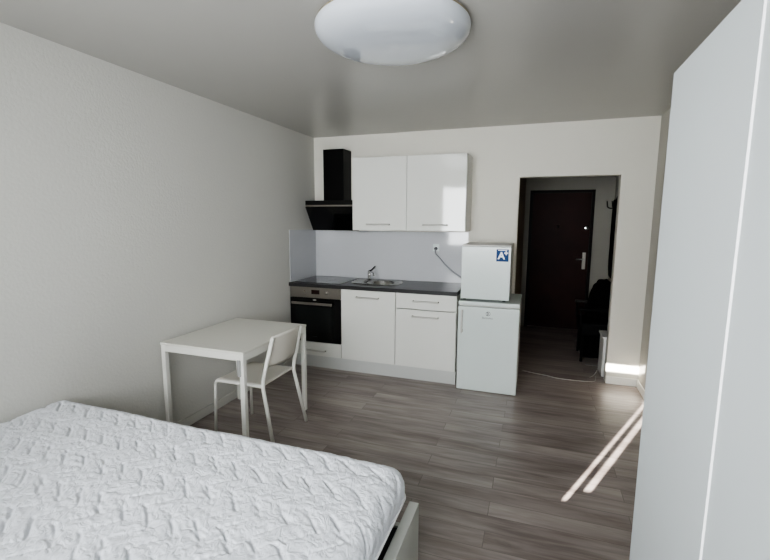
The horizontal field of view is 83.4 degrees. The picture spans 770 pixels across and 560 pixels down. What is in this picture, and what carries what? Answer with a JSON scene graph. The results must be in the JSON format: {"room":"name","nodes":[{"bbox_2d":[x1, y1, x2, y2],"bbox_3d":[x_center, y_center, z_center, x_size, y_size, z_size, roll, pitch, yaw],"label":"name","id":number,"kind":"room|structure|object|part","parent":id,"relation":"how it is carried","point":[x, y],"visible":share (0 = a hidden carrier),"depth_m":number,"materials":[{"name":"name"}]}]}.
{"room":"studio apartment","nodes":[
{"label":"studio apartment","id":0,"kind":"room"},
{"bbox_2d":[0,22,314,423],"bbox_3d":[-1.754,-0.057,2.740,0.150,2.517,5.500,3,8,19],"label":"wall","id":1,"kind":"structure","parent":0,"point":[139,212],"depth_m":2.75,"materials":[{"name":"paint"}]},
{"bbox_2d":[177,359,290,425],"bbox_3d":[-1.785,1.197,2.592,0.012,0.075,4.580,3,8,19],"label":"baseboard","id":2,"kind":"structure","parent":1,"relation":"attached to","point":[207,410],"depth_m":3.56,"materials":[{"name":"wood"}]},
{"bbox_2d":[289,229,315,281],"bbox_3d":[-0.917,-0.290,4.880,0.006,0.552,0.584,3,8,19],"label":"panel","id":3,"kind":"object","parent":1,"relation":"attached to","point":[302,243],"visible":0.86,"depth_m":4.85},
{"bbox_2d":[0,0,741,137],"bbox_3d":[0.308,-1.397,2.951,3.870,0.100,7.900,3,8,19],"label":"ceiling","id":4,"kind":"structure","parent":0,"point":[520,62],"depth_m":2.52,"materials":[{"name":"paint"}]},
{"bbox_2d":[314,0,471,65],"bbox_3d":[0.037,-1.169,2.089,0.746,0.114,0.746,3,8,19],"label":"ceiling lamp","id":5,"kind":"object","parent":4,"relation":"attached to","point":[370,32],"visible":1,"depth_m":1.92,"materials":[{"name":"white glass"}]},
{"bbox_2d":[190,325,643,559],"bbox_3d":[0.295,1.195,3.312,3.870,0.100,7.900,3,8,19],"label":"floor","id":6,"kind":"structure","parent":0,"point":[548,470],"depth_m":3.13,"materials":[{"name":"grey wood"}]},
{"bbox_2d":[160,318,306,436],"bbox_3d":[-1.110,0.764,3.328,0.692,0.736,0.824,3,8,19],"label":"table","id":7,"kind":"object","parent":6,"relation":"on","point":[239,340],"visible":0.79,"depth_m":3.06,"materials":[{"name":"paint"}]},
{"bbox_3d":[-1.545,0.804,3.075,0.033,0.710,0.033,3,8,19],"label":"leg","id":8,"kind":"part","parent":7,"relation":"part of","materials":[{"name":"paint"}]},
{"bbox_3d":[-1.107,0.439,3.285,0.684,0.044,0.809,3,8,19],"label":"apron frame","id":9,"kind":"part","parent":7,"relation":"part of","materials":[{"name":"paint"}]},
{"bbox_3d":[-1.288,0.704,3.802,0.033,0.710,0.033,3,8,19],"label":"leg","id":10,"kind":"part","parent":7,"relation":"part of","materials":[{"name":"paint"}]},
{"bbox_3d":[-0.929,0.837,2.861,0.033,0.710,0.033,3,8,19],"label":"leg","id":11,"kind":"part","parent":7,"relation":"part of","materials":[{"name":"paint"}]},
{"bbox_3d":[-0.672,0.737,3.589,0.033,0.710,0.033,3,8,19],"label":"leg","id":12,"kind":"part","parent":7,"relation":"part of","materials":[{"name":"paint"}]},
{"bbox_2d":[214,324,307,442],"bbox_3d":[-0.919,0.739,3.240,0.532,0.817,0.499,3,8,19],"label":"dining chair","id":13,"kind":"object","parent":6,"relation":"on","point":[283,345],"visible":0.91,"depth_m":3.12,"materials":[{"name":"paint"}]},
{"bbox_3d":[-1.045,0.942,3.076,0.422,0.454,0.035,3,8,19],"label":"leg","id":14,"kind":"part","parent":13,"relation":"part of","materials":[{"name":"paint"}]},
{"bbox_3d":[-0.973,0.706,3.238,0.415,0.028,0.396,3,8,19],"label":"seat","id":15,"kind":"part","parent":13,"relation":"part of","materials":[{"name":"plastic"}]},
{"bbox_3d":[-0.801,0.786,2.971,0.115,0.798,0.061,3,8,19],"label":"leg","id":16,"kind":"part","parent":13,"relation":"part of","materials":[{"name":"paint"}]},
{"bbox_3d":[-0.909,0.889,3.461,0.422,0.454,0.035,3,8,19],"label":"leg","id":17,"kind":"part","parent":13,"relation":"part of","materials":[{"name":"paint"}]},
{"bbox_3d":[-0.717,0.467,3.115,0.096,0.241,0.404,3,8,19],"label":"backrest","id":18,"kind":"part","parent":13,"relation":"part of","materials":[{"name":"plastic"}]},
{"bbox_3d":[-0.666,0.732,3.367,0.106,0.798,0.093,3,8,19],"label":"leg","id":19,"kind":"part","parent":13,"relation":"part of","materials":[{"name":"paint"}]},
{"bbox_2d":[297,340,341,357],"bbox_3d":[-0.652,0.409,4.836,0.601,0.742,0.614,3,8,19],"label":"drawer","id":20,"kind":"object","parent":6,"relation":"on","point":[312,348],"visible":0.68,"depth_m":4.59,"materials":[{"name":"white wood"}]},
{"bbox_2d":[290,286,341,343],"bbox_3d":[-0.653,0.336,4.812,0.590,0.587,0.600,3,8,19],"label":"oven","id":21,"kind":"object","parent":20,"relation":"in","point":[319,309],"visible":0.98,"depth_m":4.55,"materials":[{"name":"black glass"}]},
{"bbox_3d":[-0.734,0.133,4.547,0.590,0.113,0.022,3,8,19],"label":"control panel","id":22,"kind":"part","parent":21,"relation":"part of","materials":[{"name":"metal"}]},
{"bbox_3d":[-0.743,0.752,4.608,0.247,0.016,0.038,3,8,19],"label":"handle","id":23,"kind":"part","parent":20,"relation":"part of","materials":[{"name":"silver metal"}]},
{"bbox_2d":[341,289,395,364],"bbox_3d":[-0.090,0.439,4.641,0.588,0.742,0.614,3,8,19],"label":"base cabinet","id":24,"kind":"object","parent":6,"relation":"on","point":[367,317],"visible":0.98,"depth_m":4.39,"materials":[{"name":"white wood"}]},
{"bbox_3d":[-0.181,0.180,4.330,0.252,0.016,0.038,3,8,19],"label":"handle","id":25,"kind":"part","parent":24,"relation":"part of","materials":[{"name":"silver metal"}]},
{"bbox_2d":[296,353,455,384],"bbox_3d":[-0.162,0.907,4.500,1.795,0.135,0.015,3,8,19],"label":"board","id":26,"kind":"object","parent":6,"relation":"on","point":[447,377],"visible":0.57,"depth_m":4.45,"materials":[{"name":"white wood"}]},
{"bbox_2d":[377,501,418,559],"bbox_3d":[-1.095,1.186,1.445,2.060,0.420,1.612,3,8,19],"label":"frame","id":27,"kind":"object","parent":6,"relation":"on","point":[401,543],"visible":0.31,"depth_m":1.72,"materials":[{"name":"white wood"}]},
{"bbox_2d":[0,400,405,559],"bbox_3d":[-1.105,0.950,1.414,2.029,0.320,1.536,3,8,19],"label":"mattress","id":28,"kind":"object","parent":27,"relation":"on","point":[79,481],"visible":1,"depth_m":1.57,"materials":[{"name":"white fabric"}]},
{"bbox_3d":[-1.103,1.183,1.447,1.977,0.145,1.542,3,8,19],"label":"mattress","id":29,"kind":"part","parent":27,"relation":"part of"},
{"bbox_2d":[395,293,460,371],"bbox_3d":[0.474,0.469,4.447,0.604,0.742,0.614,3,8,19],"label":"base cabinet","id":30,"kind":"object","parent":6,"relation":"on","point":[426,326],"visible":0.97,"depth_m":4.19,"materials":[{"name":"white wood"}]},
{"bbox_2d":[289,276,460,295],"bbox_3d":[-0.077,0.049,4.613,1.802,0.038,0.616,3,8,19],"label":"countertop","id":31,"kind":"structure","parent":30,"relation":"on","point":[408,286],"depth_m":4.37,"materials":[{"name":"stone"}]},
{"bbox_2d":[295,276,357,283],"bbox_3d":[-0.636,-0.002,4.802,0.530,0.005,0.500,3,8,19],"label":"cooktop","id":32,"kind":"object","parent":31,"relation":"in","point":[317,279],"visible":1,"depth_m":4.75,"materials":[{"name":"black glass"}]},
{"bbox_2d":[367,266,375,278],"bbox_3d":[-0.135,-0.080,4.843,0.079,0.154,0.196,-4,9,-25],"label":"tap","id":33,"kind":"object","parent":31,"relation":"on","point":[370,272],"visible":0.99,"depth_m":4.88,"materials":[{"name":"silver metal"}]},
{"bbox_2d":[351,279,402,285],"bbox_3d":[-0.084,0.090,4.649,0.536,0.146,0.416,3,8,19],"label":"sink","id":34,"kind":"object","parent":31,"relation":"in","point":[381,282],"visible":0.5,"depth_m":4.73,"materials":[{"name":"metal"}]},
{"bbox_3d":[0.383,0.361,4.156,0.267,0.016,0.038,3,8,19],"label":"handle","id":35,"kind":"part","parent":30,"relation":"part of","materials":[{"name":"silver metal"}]},
{"bbox_3d":[0.386,0.210,4.135,0.262,0.016,0.038,3,8,19],"label":"handle","id":36,"kind":"part","parent":30,"relation":"part of","materials":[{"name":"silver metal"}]},
{"bbox_3d":[0.390,0.212,4.164,0.600,0.150,0.018,3,8,19],"label":"drawer","id":37,"kind":"part","parent":30,"relation":"part of","materials":[{"name":"white wood"}]},
{"bbox_2d":[456,293,521,395],"bbox_3d":[1.028,0.590,4.232,0.544,0.850,0.639,3,8,19],"label":"refrigerator","id":38,"kind":"object","parent":6,"relation":"on","point":[488,341],"visible":0.99,"depth_m":3.96,"materials":[{"name":"white metal"}]},
{"bbox_2d":[461,242,513,301],"bbox_3d":[0.991,-0.090,4.156,0.439,0.518,0.472,3,8,19],"label":"mini fridge","id":39,"kind":"object","parent":38,"relation":"on","point":[486,267],"visible":1,"depth_m":3.94,"materials":[{"name":"white metal"}]},
{"bbox_2d":[522,366,597,381],"bbox_3d":[1.804,0.928,4.440,0.744,0.131,0.190,2,8,13],"label":"cable","id":40,"kind":"object","parent":6,"relation":"on","point":[597,366],"visible":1,"depth_m":4.41,"materials":[{"name":"plastic"}]},
{"bbox_2d":[575,299,608,361],"bbox_3d":[2.475,0.448,5.012,0.480,0.930,0.560,3,8,19],"label":"chair","id":41,"kind":"object","parent":6,"relation":"on","point":[588,335],"visible":0.44,"depth_m":4.87,"materials":[{"name":"black fabric"}]},
{"bbox_3d":[2.371,0.666,5.297,0.028,0.420,0.028,3,8,19],"label":"leg","id":42,"kind":"part","parent":41,"relation":"part of","materials":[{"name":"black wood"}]},
{"bbox_3d":[2.233,0.720,4.905,0.028,0.420,0.028,3,8,19],"label":"leg","id":43,"kind":"part","parent":41,"relation":"part of","materials":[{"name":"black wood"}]},
{"bbox_3d":[2.522,0.268,5.243,0.400,0.035,0.050,3,8,19],"label":"armrest","id":44,"kind":"part","parent":41,"relation":"part of","materials":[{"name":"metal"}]},
{"bbox_3d":[2.478,0.533,5.019,0.430,0.160,0.455,3,8,19],"label":"seat","id":45,"kind":"part","parent":41,"relation":"part of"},
{"bbox_3d":[2.353,0.333,4.766,0.400,0.035,0.050,3,8,19],"label":"armrest","id":46,"kind":"part","parent":41,"relation":"part of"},
{"bbox_2d":[586,279,610,320],"bbox_3d":[2.471,0.225,4.979,0.278,0.483,0.399,3,8,19],"label":"coat","id":47,"kind":"object","parent":41,"relation":"on","point":[599,295],"visible":0.76,"depth_m":4.84,"materials":[{"name":"black fabric"}]},
{"bbox_2d":[598,330,606,376],"bbox_3d":[2.397,0.774,4.498,0.302,0.425,0.285,3,8,19],"label":"cabinet","id":48,"kind":"object","parent":6,"relation":"on","point":[603,334],"visible":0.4,"depth_m":4.46,"materials":[{"name":"white wood"}]},
{"bbox_2d":[629,0,769,559],"bbox_3d":[0.944,0.487,0.770,0.631,2.010,1.087,3,8,19],"label":"wardrobe","id":49,"kind":"object","parent":6,"relation":"on","point":[703,482],"visible":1,"depth_m":0.88,"materials":[{"name":"wood"}]},
{"bbox_3d":[0.568,0.492,0.613,0.017,1.980,0.544,3,8,19],"label":"door","id":50,"kind":"part","parent":49,"relation":"part of","materials":[{"name":"wood"}]},
{"bbox_2d":[314,116,660,380],"bbox_3d":[0.833,-0.308,4.637,3.470,2.517,0.120,3,8,19],"label":"wall","id":51,"kind":"structure","parent":0,"point":[625,148],"depth_m":4.18,"materials":[{"name":"paint"}]},
{"bbox_2d":[305,149,358,230],"bbox_3d":[-0.551,-0.990,4.787,0.566,0.877,0.334,3,8,19],"label":"range hood","id":52,"kind":"object","parent":51,"relation":"attached to","point":[335,212],"visible":0.94,"depth_m":4.73,"materials":[{"name":"black metal"}]},
{"bbox_3d":[-0.580,-0.673,4.753,0.566,0.258,0.170,3,8,19],"label":"glass panel","id":53,"kind":"part","parent":52,"relation":"part of","materials":[{"name":"black glass"}]},
{"bbox_2d":[352,156,406,230],"bbox_3d":[-0.010,-0.901,4.576,0.592,0.743,0.396,3,8,19],"label":"upper cabinet","id":54,"kind":"object","parent":51,"relation":"attached to","point":[379,184],"visible":0.99,"depth_m":4.42,"materials":[{"name":"white wood"}]},
{"bbox_2d":[316,230,468,282],"bbox_3d":[0.027,-0.276,4.857,1.792,0.539,0.006,3,8,19],"label":"panel","id":55,"kind":"object","parent":51,"relation":"attached to","point":[396,255],"visible":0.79,"depth_m":4.84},
{"bbox_2d":[433,244,438,250],"bbox_3d":[0.550,-0.349,4.654,0.070,0.080,0.009,3,8,19],"label":"power socket","id":56,"kind":"object","parent":55,"relation":"attached to","point":[434,245],"visible":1,"depth_m":4.65,"materials":[{"name":"white plastic"}]},
{"bbox_2d":[434,247,460,277],"bbox_3d":[0.695,-0.160,4.600,0.365,0.374,0.041,3,9,21],"label":"cable","id":57,"kind":"object","parent":56,"relation":"attached to","point":[435,248],"visible":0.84,"depth_m":4.62,"materials":[{"name":"grey plastic"}]},
{"bbox_2d":[407,153,472,231],"bbox_3d":[0.550,-0.871,4.382,0.593,0.743,0.396,3,8,19],"label":"upper cabinet","id":58,"kind":"object","parent":51,"relation":"attached to","point":[439,186],"visible":1,"depth_m":4.23,"materials":[{"name":"white wood"}]},
{"bbox_3d":[0.489,-0.541,4.258,0.252,0.016,0.038,3,8,19],"label":"handle","id":59,"kind":"part","parent":58,"relation":"part of","materials":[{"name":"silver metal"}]},
{"bbox_2d":[605,376,636,386],"bbox_3d":[2.305,0.989,4.225,0.269,0.075,0.012,3,8,19],"label":"baseboard","id":60,"kind":"structure","parent":51,"relation":"attached to","point":[609,379],"depth_m":4.22,"materials":[{"name":"white wood"}]},
{"bbox_2d":[515,178,525,293],"bbox_3d":[1.673,-0.425,5.501,0.099,2.517,2.080,3,8,19],"label":"wall","id":61,"kind":"structure","parent":0,"point":[522,180],"depth_m":5.31,"materials":[{"name":"paint"}]},
{"bbox_2d":[520,176,615,329],"bbox_3d":[2.593,-0.537,6.337,1.280,2.517,0.120,3,8,19],"label":"wall","id":62,"kind":"structure","parent":0,"point":[605,186],"depth_m":6.13,"materials":[{"name":"paint"}]},
{"bbox_2d":[524,189,595,328],"bbox_3d":[2.519,-0.279,6.284,0.860,2.020,0.093,3,8,19],"label":"door","id":63,"kind":"structure","parent":62,"relation":"in","point":[561,222],"depth_m":6.29,"materials":[{"name":"brown wood"}]},
{"bbox_3d":[2.841,-0.273,6.184,0.045,0.240,0.010,3,8,19],"label":"handle plate","id":64,"kind":"part","parent":63,"relation":"part of","materials":[{"name":"metal"}]},
{"bbox_2d":[609,108,670,389],"bbox_3d":[2.027,-0.017,2.587,0.150,2.517,7.700,3,8,19],"label":"wall","id":65,"kind":"structure","parent":0,"point":[665,118],"depth_m":3.87,"materials":[{"name":"paint"}]},
{"bbox_2d":[608,196,617,278],"bbox_3d":[2.486,-0.434,4.444,0.279,0.956,0.289,3,8,19],"label":"coat","id":66,"kind":"object","parent":65,"relation":"hanging from","point":[614,209],"visible":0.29,"depth_m":4.47,"materials":[{"name":"black fabric"}]},
{"bbox_2d":[636,379,644,398],"bbox_3d":[2.142,1.111,3.343,0.012,0.075,1.800,3,8,19],"label":"baseboard","id":67,"kind":"structure","parent":65,"relation":"attached to","point":[639,386],"depth_m":4.02,"materials":[{"name":"white wood"}]}
]}

